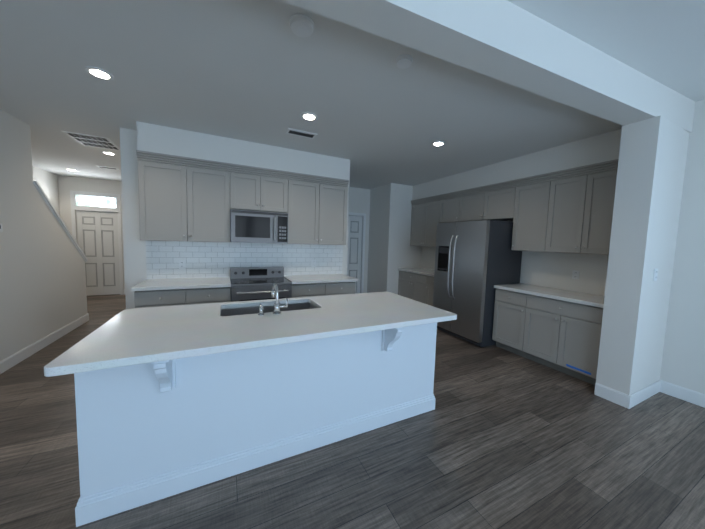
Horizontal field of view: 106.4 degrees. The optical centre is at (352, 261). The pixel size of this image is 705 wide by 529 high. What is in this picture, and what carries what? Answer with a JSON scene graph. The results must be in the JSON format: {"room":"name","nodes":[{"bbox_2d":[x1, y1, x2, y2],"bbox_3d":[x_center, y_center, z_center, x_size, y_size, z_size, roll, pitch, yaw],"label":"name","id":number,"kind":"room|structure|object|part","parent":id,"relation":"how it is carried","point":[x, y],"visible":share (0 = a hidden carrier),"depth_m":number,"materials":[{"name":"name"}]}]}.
{"room":"kitchen","nodes":[
{"label":"kitchen","id":0,"kind":"room"},
{"bbox_2d":[0,109,86,360],"bbox_3d":[-2.573,-0.082,0.257,0.120,2.970,9.300,0,5,-26],"label":"wall","id":1,"kind":"structure","parent":0,"point":[43,293],"depth_m":3.19,"materials":[{"name":"white paint"}]},
{"bbox_2d":[0,313,88,373],"bbox_3d":[-2.568,1.334,0.393,0.033,0.127,9.313,0,5,-26],"label":"baseboard","id":2,"kind":"structure","parent":1,"relation":"attached to","point":[21,355],"depth_m":3.35,"materials":[{"name":"white wood"}]},
{"bbox_2d":[33,181,87,261],"bbox_3d":[-4.329,-0.496,3.877,0.170,1.129,1.309,0,5,-26],"label":"trim","id":3,"kind":"structure","parent":1,"relation":"attached to","point":[53,210],"depth_m":3.76,"materials":[{"name":"white wood"}]},
{"bbox_2d":[32,166,59,215],"bbox_3d":[-5.271,-0.278,2.956,0.120,2.800,7.120,0,5,-26],"label":"wall","id":4,"kind":"structure","parent":0,"point":[47,181],"depth_m":5.68,"materials":[{"name":"white paint"}]},
{"bbox_2d":[58,175,124,289],"bbox_3d":[-5.673,-0.563,6.638,2.370,2.800,0.120,0,5,-26],"label":"wall","id":5,"kind":"structure","parent":0,"point":[66,184],"depth_m":6.15,"materials":[{"name":"white paint"}]},
{"bbox_2d":[77,195,115,207],"bbox_3d":[-6.131,-1.432,6.333,0.730,0.250,0.010,0,5,-26],"label":"window","id":6,"kind":"structure","parent":5,"relation":"in","point":[95,201],"depth_m":6.32,"materials":[{"name":"white glass"}]},
{"bbox_2d":[70,190,123,294],"bbox_3d":[-6.156,-0.402,6.398,0.900,2.485,0.116,0,5,-26],"label":"door frame","id":7,"kind":"structure","parent":5,"relation":"attached to","point":[73,196],"depth_m":6.34,"materials":[{"name":"white wood"}]},
{"bbox_2d":[76,211,119,295],"bbox_3d":[-6.154,-0.179,6.400,0.756,2.024,0.120,0,5,-26],"label":"front door","id":8,"kind":"structure","parent":5,"relation":"in","point":[97,235],"depth_m":6.42,"materials":[{"name":"white wood"}]},
{"bbox_2d":[120,128,349,308],"bbox_3d":[-1.506,-0.246,4.038,3.100,2.800,0.120,0,5,-26],"label":"wall","id":9,"kind":"structure","parent":0,"point":[135,258],"depth_m":3.33,"materials":[{"name":"white paint"}]},
{"bbox_2d":[179,260,185,268],"bbox_3d":[-2.318,0.044,3.586,0.075,0.115,0.010,0,5,-26],"label":"electrical outlet","id":10,"kind":"object","parent":9,"relation":"attached to","point":[182,264],"visible":1,"depth_m":3.58,"materials":[{"name":"white plastic"}]},
{"bbox_2d":[136,154,234,241],"bbox_3d":[-2.105,-0.737,3.446,1.030,0.951,0.334,0,5,-26],"label":"upper cabinet","id":11,"kind":"object","parent":9,"relation":"attached to","point":[182,198],"depth_m":3.27,"materials":[{"name":"grey wood"}]},
{"bbox_2d":[146,241,342,278],"bbox_3d":[-1.427,-0.027,4.023,2.775,0.510,0.008,0,5,-26],"label":"backsplash","id":12,"kind":"structure","parent":9,"relation":"attached to","point":[208,259],"depth_m":3.85,"materials":[{"name":"white tile"}]},
{"bbox_2d":[235,170,290,213],"bbox_3d":[-1.346,-0.966,3.793,0.760,0.501,0.334,0,5,-26],"label":"upper cabinet","id":13,"kind":"object","parent":9,"relation":"attached to","point":[253,192],"depth_m":3.66,"materials":[{"name":"grey wood"}]},
{"bbox_2d":[230,209,288,243],"bbox_3d":[-1.333,-0.482,3.772,0.752,0.430,0.462,0,5,-26],"label":"over-the-range microwave","id":14,"kind":"object","parent":13,"relation":"attached to","point":[247,226],"visible":1,"depth_m":3.60,"materials":[{"name":"silver metal"}]},
{"bbox_3d":[-1.077,-0.456,3.653,0.022,0.310,0.022,0,5,-26],"label":"microwave handle","id":15,"kind":"part","parent":14,"relation":"part of","materials":[{"name":"silver metal"}]},
{"bbox_2d":[284,178,347,244],"bbox_3d":[-0.612,-0.747,4.169,1.011,0.951,0.334,0,5,-26],"label":"upper cabinet","id":16,"kind":"object","parent":9,"relation":"attached to","point":[318,215],"depth_m":4.03,"materials":[{"name":"grey wood"}]},
{"bbox_3d":[-1.340,-1.242,3.752,2.680,0.098,0.371,0,5,-26],"label":"crown moulding","id":17,"kind":"part","parent":16,"relation":"part of","materials":[{"name":"grey wood"}]},
{"bbox_2d":[0,0,621,189],"bbox_3d":[-1.716,-1.738,4.454,7.900,0.100,7.455,0,5,-26],"label":"ceiling","id":18,"kind":"structure","parent":0,"point":[258,71],"depth_m":2.33,"materials":[{"name":"white paint"}]},
{"bbox_2d":[62,131,119,149],"bbox_3d":[-3.629,-1.684,3.712,0.450,0.010,0.570,0,5,-26],"label":"ceiling vent","id":19,"kind":"object","parent":18,"relation":"in","point":[94,141],"visible":1,"depth_m":3.67,"materials":[{"name":"white metal"}]},
{"bbox_2d":[85,66,113,79],"bbox_3d":[-2.047,-1.521,2.135,0.170,0.010,0.170,0,5,-26],"label":"recessed light","id":20,"kind":"object","parent":18,"relation":"in","point":[99,73],"visible":0.94,"depth_m":2.12,"materials":[{"name":"white"}]},
{"bbox_2d":[96,165,118,169],"bbox_3d":[-4.772,-1.825,5.140,0.300,0.009,0.150,0,5,-26],"label":"ceiling vent","id":21,"kind":"object","parent":18,"relation":"in","point":[107,167],"visible":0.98,"depth_m":5.12,"materials":[{"name":"white metal"}]},
{"bbox_2d":[102,151,115,154],"bbox_3d":[-3.906,-1.731,4.225,0.170,0.010,0.170,0,5,-26],"label":"recessed light","id":22,"kind":"object","parent":18,"relation":"in","point":[108,153],"visible":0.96,"depth_m":4.21,"materials":[{"name":"white"}]},
{"bbox_2d":[136,121,349,180],"bbox_3d":[-1.331,-1.460,3.766,2.710,0.330,0.326,0,5,-26],"label":"soffit","id":23,"kind":"structure","parent":18,"relation":"attached to","point":[168,140],"depth_m":3.48,"materials":[{"name":"white paint"}]},
{"bbox_2d":[289,14,313,37],"bbox_3d":[-0.307,-1.418,1.595,0.150,0.030,0.150,0,5,-26],"label":"smoke detector","id":24,"kind":"object","parent":18,"relation":"attached to","point":[301,25],"visible":1,"depth_m":1.57,"materials":[{"name":"white plastic"}]},
{"bbox_2d":[286,128,316,138],"bbox_3d":[-0.624,-1.559,3.223,0.350,0.009,0.160,0,5,-26],"label":"ceiling vent","id":25,"kind":"object","parent":18,"relation":"in","point":[290,131],"visible":0.98,"depth_m":3.21,"materials":[{"name":"white metal"}]},
{"bbox_2d":[301,112,316,120],"bbox_3d":[-0.456,-1.521,2.773,0.170,0.010,0.170,0,5,-26],"label":"recessed light","id":26,"kind":"object","parent":18,"relation":"in","point":[308,116],"visible":0.96,"depth_m":2.76,"materials":[{"name":"white"}]},
{"bbox_2d":[396,54,412,68],"bbox_3d":[0.368,-1.419,1.877,0.120,0.030,0.120,0,5,-26],"label":"smoke detector","id":27,"kind":"object","parent":18,"relation":"attached to","point":[404,61],"visible":1,"depth_m":1.85,"materials":[{"name":"white plastic"}]},
{"bbox_2d":[432,141,444,145],"bbox_3d":[1.113,-1.522,3.411,0.170,0.010,0.170,0,5,-26],"label":"recessed light","id":28,"kind":"object","parent":18,"relation":"in","point":[438,143],"visible":1,"depth_m":3.39,"materials":[{"name":"white"}]},
{"bbox_2d":[283,0,694,132],"bbox_3d":[0.313,-1.474,1.449,6.720,0.380,0.210,0,5,-22],"label":"header beam","id":29,"kind":"structure","parent":18,"relation":"attached to","point":[506,41],"depth_m":1.70,"materials":[{"name":"white paint"}]},
{"bbox_2d":[412,128,621,199],"bbox_3d":[2.308,-1.401,4.425,0.326,0.330,3.660,0,5,-26],"label":"soffit","id":30,"kind":"structure","parent":18,"relation":"attached to","point":[603,147],"depth_m":3.63,"materials":[{"name":"white paint"}]},
{"bbox_2d":[0,294,704,528],"bbox_3d":[-0.791,1.318,2.584,7.900,0.060,12.100,0,5,-26],"label":"floor","id":31,"kind":"structure","parent":0,"point":[498,438],"depth_m":1.78,"materials":[{"name":"brown wood"}]},
{"bbox_2d":[131,286,230,307],"bbox_3d":[-2.115,0.746,3.416,0.968,0.873,0.614,0,5,-26],"label":"base cabinet","id":32,"kind":"object","parent":31,"relation":"on","point":[142,298],"depth_m":3.09,"materials":[{"name":"grey wood"}]},
{"bbox_2d":[131,278,230,289],"bbox_3d":[-2.101,0.278,3.362,0.984,0.040,0.650,0,5,-26],"label":"countertop","id":33,"kind":"structure","parent":32,"relation":"on","point":[180,283],"depth_m":3.21,"materials":[{"name":"white stone"}]},
{"bbox_2d":[230,267,291,301],"bbox_3d":[-1.302,0.649,3.721,0.756,1.075,0.708,0,5,-26],"label":"range","id":34,"kind":"object","parent":31,"relation":"on","point":[251,283],"visible":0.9,"depth_m":3.57,"materials":[{"name":"silver metal"}]},
{"bbox_3d":[-1.145,0.397,3.395,0.636,0.026,0.026,0,5,-26],"label":"handle","id":35,"kind":"part","parent":34,"relation":"part of","materials":[{"name":"silver metal"}]},
{"bbox_2d":[74,320,449,526],"bbox_3d":[-0.460,0.885,2.130,2.408,0.889,0.994,0,5,-26],"label":"kitchen island","id":36,"kind":"object","parent":31,"relation":"on","point":[173,400],"depth_m":1.65,"materials":[{"name":"white"}]},
{"bbox_2d":[44,292,456,376],"bbox_3d":[-0.446,0.421,2.095,2.416,0.040,1.044,0,5,-26],"label":"island countertop","id":37,"kind":"structure","parent":36,"relation":"on","point":[134,336],"depth_m":1.73,"materials":[{"name":"white stone"}]},
{"bbox_2d":[221,303,315,315],"bbox_3d":[-0.695,0.538,2.260,0.812,0.227,0.412,0,5,-26],"label":"sink","id":38,"kind":"object","parent":37,"relation":"in","point":[269,307],"depth_m":2.39,"materials":[{"name":"silver metal"}]},
{"bbox_2d":[258,284,287,315],"bbox_3d":[-0.638,0.286,2.075,0.218,0.220,0.229,0,5,-26],"label":"faucet","id":39,"kind":"object","parent":37,"relation":"on","point":[274,292],"depth_m":2.01,"materials":[{"name":"silver metal"}]},
{"bbox_2d":[286,278,355,297],"bbox_3d":[-0.543,0.736,4.178,0.998,0.873,0.614,0,5,-26],"label":"base cabinet","id":40,"kind":"object","parent":31,"relation":"on","point":[312,288],"depth_m":3.86,"materials":[{"name":"grey wood"}]},
{"bbox_2d":[284,274,358,285],"bbox_3d":[-0.509,0.268,4.133,1.030,0.040,0.650,0,5,-26],"label":"countertop","id":41,"kind":"structure","parent":40,"relation":"on","point":[297,280],"depth_m":3.99,"materials":[{"name":"white stone"}]},
{"bbox_2d":[367,183,420,294],"bbox_3d":[1.040,-0.355,6.512,1.040,2.800,1.020,0,5,-26],"label":"wall block","id":42,"kind":"object","parent":31,"relation":"on","point":[391,250],"visible":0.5,"depth_m":6.00,"materials":[{"name":"white paint"}]},
{"bbox_2d":[398,271,421,302],"bbox_3d":[1.530,0.684,5.717,0.614,0.873,0.985,0,5,-26],"label":"base cabinet","id":43,"kind":"object","parent":31,"relation":"on","point":[409,284],"depth_m":5.62,"materials":[{"name":"grey wood"}]},
{"bbox_2d":[398,268,434,274],"bbox_3d":[1.615,0.230,5.496,0.650,0.040,1.388,0,5,-26],"label":"countertop","id":44,"kind":"structure","parent":43,"relation":"on","point":[417,271],"depth_m":5.58,"materials":[{"name":"white stone"}]},
{"bbox_2d":[422,275,433,305],"bbox_3d":[1.804,0.734,5.152,0.614,0.873,0.519,0,5,-26],"label":"base cabinet","id":45,"kind":"object","parent":31,"relation":"on","point":[427,280],"depth_m":5.14,"materials":[{"name":"grey wood"}]},
{"bbox_2d":[433,220,521,346],"bbox_3d":[1.993,0.299,4.356,0.932,1.872,0.964,0,5,-26],"label":"refrigerator","id":46,"kind":"object","parent":31,"relation":"on","point":[476,262],"visible":0.92,"depth_m":3.96,"materials":[{"name":"silver metal"}]},
{"bbox_3d":[1.572,0.090,4.249,0.082,1.021,0.026,0,5,-26],"label":"handle","id":47,"kind":"part","parent":46,"relation":"part of","materials":[{"name":"silver metal"}]},
{"bbox_3d":[1.611,0.098,4.168,0.082,1.021,0.026,0,5,-26],"label":"handle","id":48,"kind":"part","parent":46,"relation":"part of","materials":[{"name":"silver metal"}]},
{"bbox_3d":[1.671,0.265,4.197,0.080,1.766,0.964,0,5,-26],"label":"door","id":49,"kind":"part","parent":46,"relation":"part of","materials":[{"name":"silver metal"}]},
{"bbox_2d":[492,287,521,352],"bbox_3d":[2.464,0.855,3.791,0.614,0.873,0.509,0,5,-26],"label":"base cabinet","id":50,"kind":"object","parent":31,"relation":"on","point":[505,321],"depth_m":3.72,"materials":[{"name":"grey wood"}]},
{"bbox_2d":[514,295,602,384],"bbox_3d":[2.709,0.899,3.286,0.614,0.873,0.861,0,5,-26],"label":"base cabinet","id":51,"kind":"object","parent":31,"relation":"on","point":[557,335],"depth_m":3.11,"materials":[{"name":"grey wood"}]},
{"bbox_2d":[494,283,604,306],"bbox_3d":[2.622,0.414,3.418,0.650,0.040,1.252,0,5,-26],"label":"countertop","id":52,"kind":"structure","parent":51,"relation":"on","point":[527,289],"depth_m":3.28,"materials":[{"name":"white stone"}]},
{"bbox_2d":[596,115,688,395],"bbox_3d":[2.934,0.047,2.678,0.740,2.680,0.250,0,5,-26],"label":"pillar","id":53,"kind":"structure","parent":31,"relation":"on","point":[649,184],"depth_m":2.52,"materials":[{"name":"white paint"}]},
{"bbox_2d":[625,380,661,408],"bbox_3d":[2.928,1.330,2.644,0.713,0.127,0.016,0,5,-26],"label":"baseboard","id":54,"kind":"structure","parent":53,"relation":"attached to","point":[638,397],"depth_m":2.61,"materials":[{"name":"white wood"}]},
{"bbox_2d":[653,269,657,280],"bbox_3d":[2.908,0.128,2.526,0.075,0.115,0.010,0,5,-26],"label":"light switch","id":55,"kind":"object","parent":53,"relation":"attached to","point":[655,274],"visible":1,"depth_m":2.52,"materials":[{"name":"white plastic"}]},
{"bbox_2d":[349,187,369,292],"bbox_3d":[-0.263,-0.383,6.380,1.420,2.800,0.120,0,5,-26],"label":"wall","id":56,"kind":"structure","parent":0,"point":[359,200],"depth_m":6.49,"materials":[{"name":"white paint"}]},
{"bbox_2d":[347,216,361,293],"bbox_3d":[-0.112,-0.050,6.443,0.746,2.119,0.120,0,5,-26],"label":"pantry door","id":57,"kind":"structure","parent":56,"relation":"in","point":[354,246],"depth_m":6.52,"materials":[{"name":"white wood"}]},
{"bbox_2d":[349,212,365,292],"bbox_3d":[-0.124,-0.086,6.464,0.884,2.202,0.136,0,5,-26],"label":"door frame","id":58,"kind":"structure","parent":56,"relation":"attached to","point":[362,248],"depth_m":6.56,"materials":[{"name":"white wood"}]},
{"bbox_2d":[420,99,704,393],"bbox_3d":[3.462,-0.075,2.572,0.120,2.970,8.200,0,5,-26],"label":"wall","id":59,"kind":"structure","parent":0,"point":[683,361],"depth_m":2.67,"materials":[{"name":"white paint"}]},
{"bbox_2d":[410,199,437,246],"bbox_3d":[1.680,-0.793,5.710,0.334,0.951,0.894,0,5,-26],"label":"upper cabinet","id":60,"kind":"object","parent":59,"relation":"attached to","point":[424,216],"depth_m":5.62,"materials":[{"name":"grey wood"}]},
{"bbox_2d":[438,195,457,222],"bbox_3d":[1.999,-0.975,5.049,0.334,0.471,0.541,0,5,-26],"label":"upper cabinet","id":61,"kind":"object","parent":59,"relation":"attached to","point":[445,207],"depth_m":5.06,"materials":[{"name":"grey wood"}]},
{"bbox_2d":[454,183,513,221],"bbox_3d":[2.299,-0.920,4.431,0.334,0.471,1.081,0,5,-26],"label":"upper cabinet","id":62,"kind":"object","parent":59,"relation":"attached to","point":[497,203],"depth_m":4.30,"materials":[{"name":"grey wood"}]},
{"bbox_2d":[510,179,541,250],"bbox_3d":[2.640,-0.617,3.730,0.334,0.951,0.521,0,5,-26],"label":"upper cabinet","id":63,"kind":"object","parent":59,"relation":"attached to","point":[527,217],"depth_m":3.72,"materials":[{"name":"grey wood"}]},
{"bbox_2d":[572,270,579,279],"bbox_3d":[2.949,0.178,3.483,0.010,0.115,0.075,0,5,-26],"label":"electrical outlet","id":64,"kind":"object","parent":59,"relation":"attached to","point":[575,274],"visible":1,"depth_m":3.48,"materials":[{"name":"white plastic"}]},
{"bbox_2d":[538,167,617,254],"bbox_3d":[2.883,-0.573,3.229,0.334,0.951,0.841,0,5,-26],"label":"upper cabinet","id":65,"kind":"object","parent":59,"relation":"attached to","point":[567,211],"depth_m":3.17,"materials":[{"name":"grey wood"}]},
{"bbox_3d":[2.275,-1.186,4.436,0.371,0.098,3.634,0,5,-26],"label":"crown moulding","id":66,"kind":"part","parent":65,"relation":"part of","materials":[{"name":"grey wood"}]},
{"bbox_2d":[661,380,704,407],"bbox_3d":[4.204,1.497,0.908,0.013,0.127,4.260,0,5,-26],"label":"baseboard","id":67,"kind":"structure","parent":59,"relation":"attached to","point":[688,395],"depth_m":2.66,"materials":[{"name":"white wood"}]},
{"bbox_2d":[507,0,704,101],"bbox_3d":[1.405,-1.440,-0.608,6.700,0.100,4.903,0,5,-26],"label":"ceiling","id":68,"kind":"structure","parent":0,"point":[662,42],"depth_m":1.78,"materials":[{"name":"white paint"}]}
]}

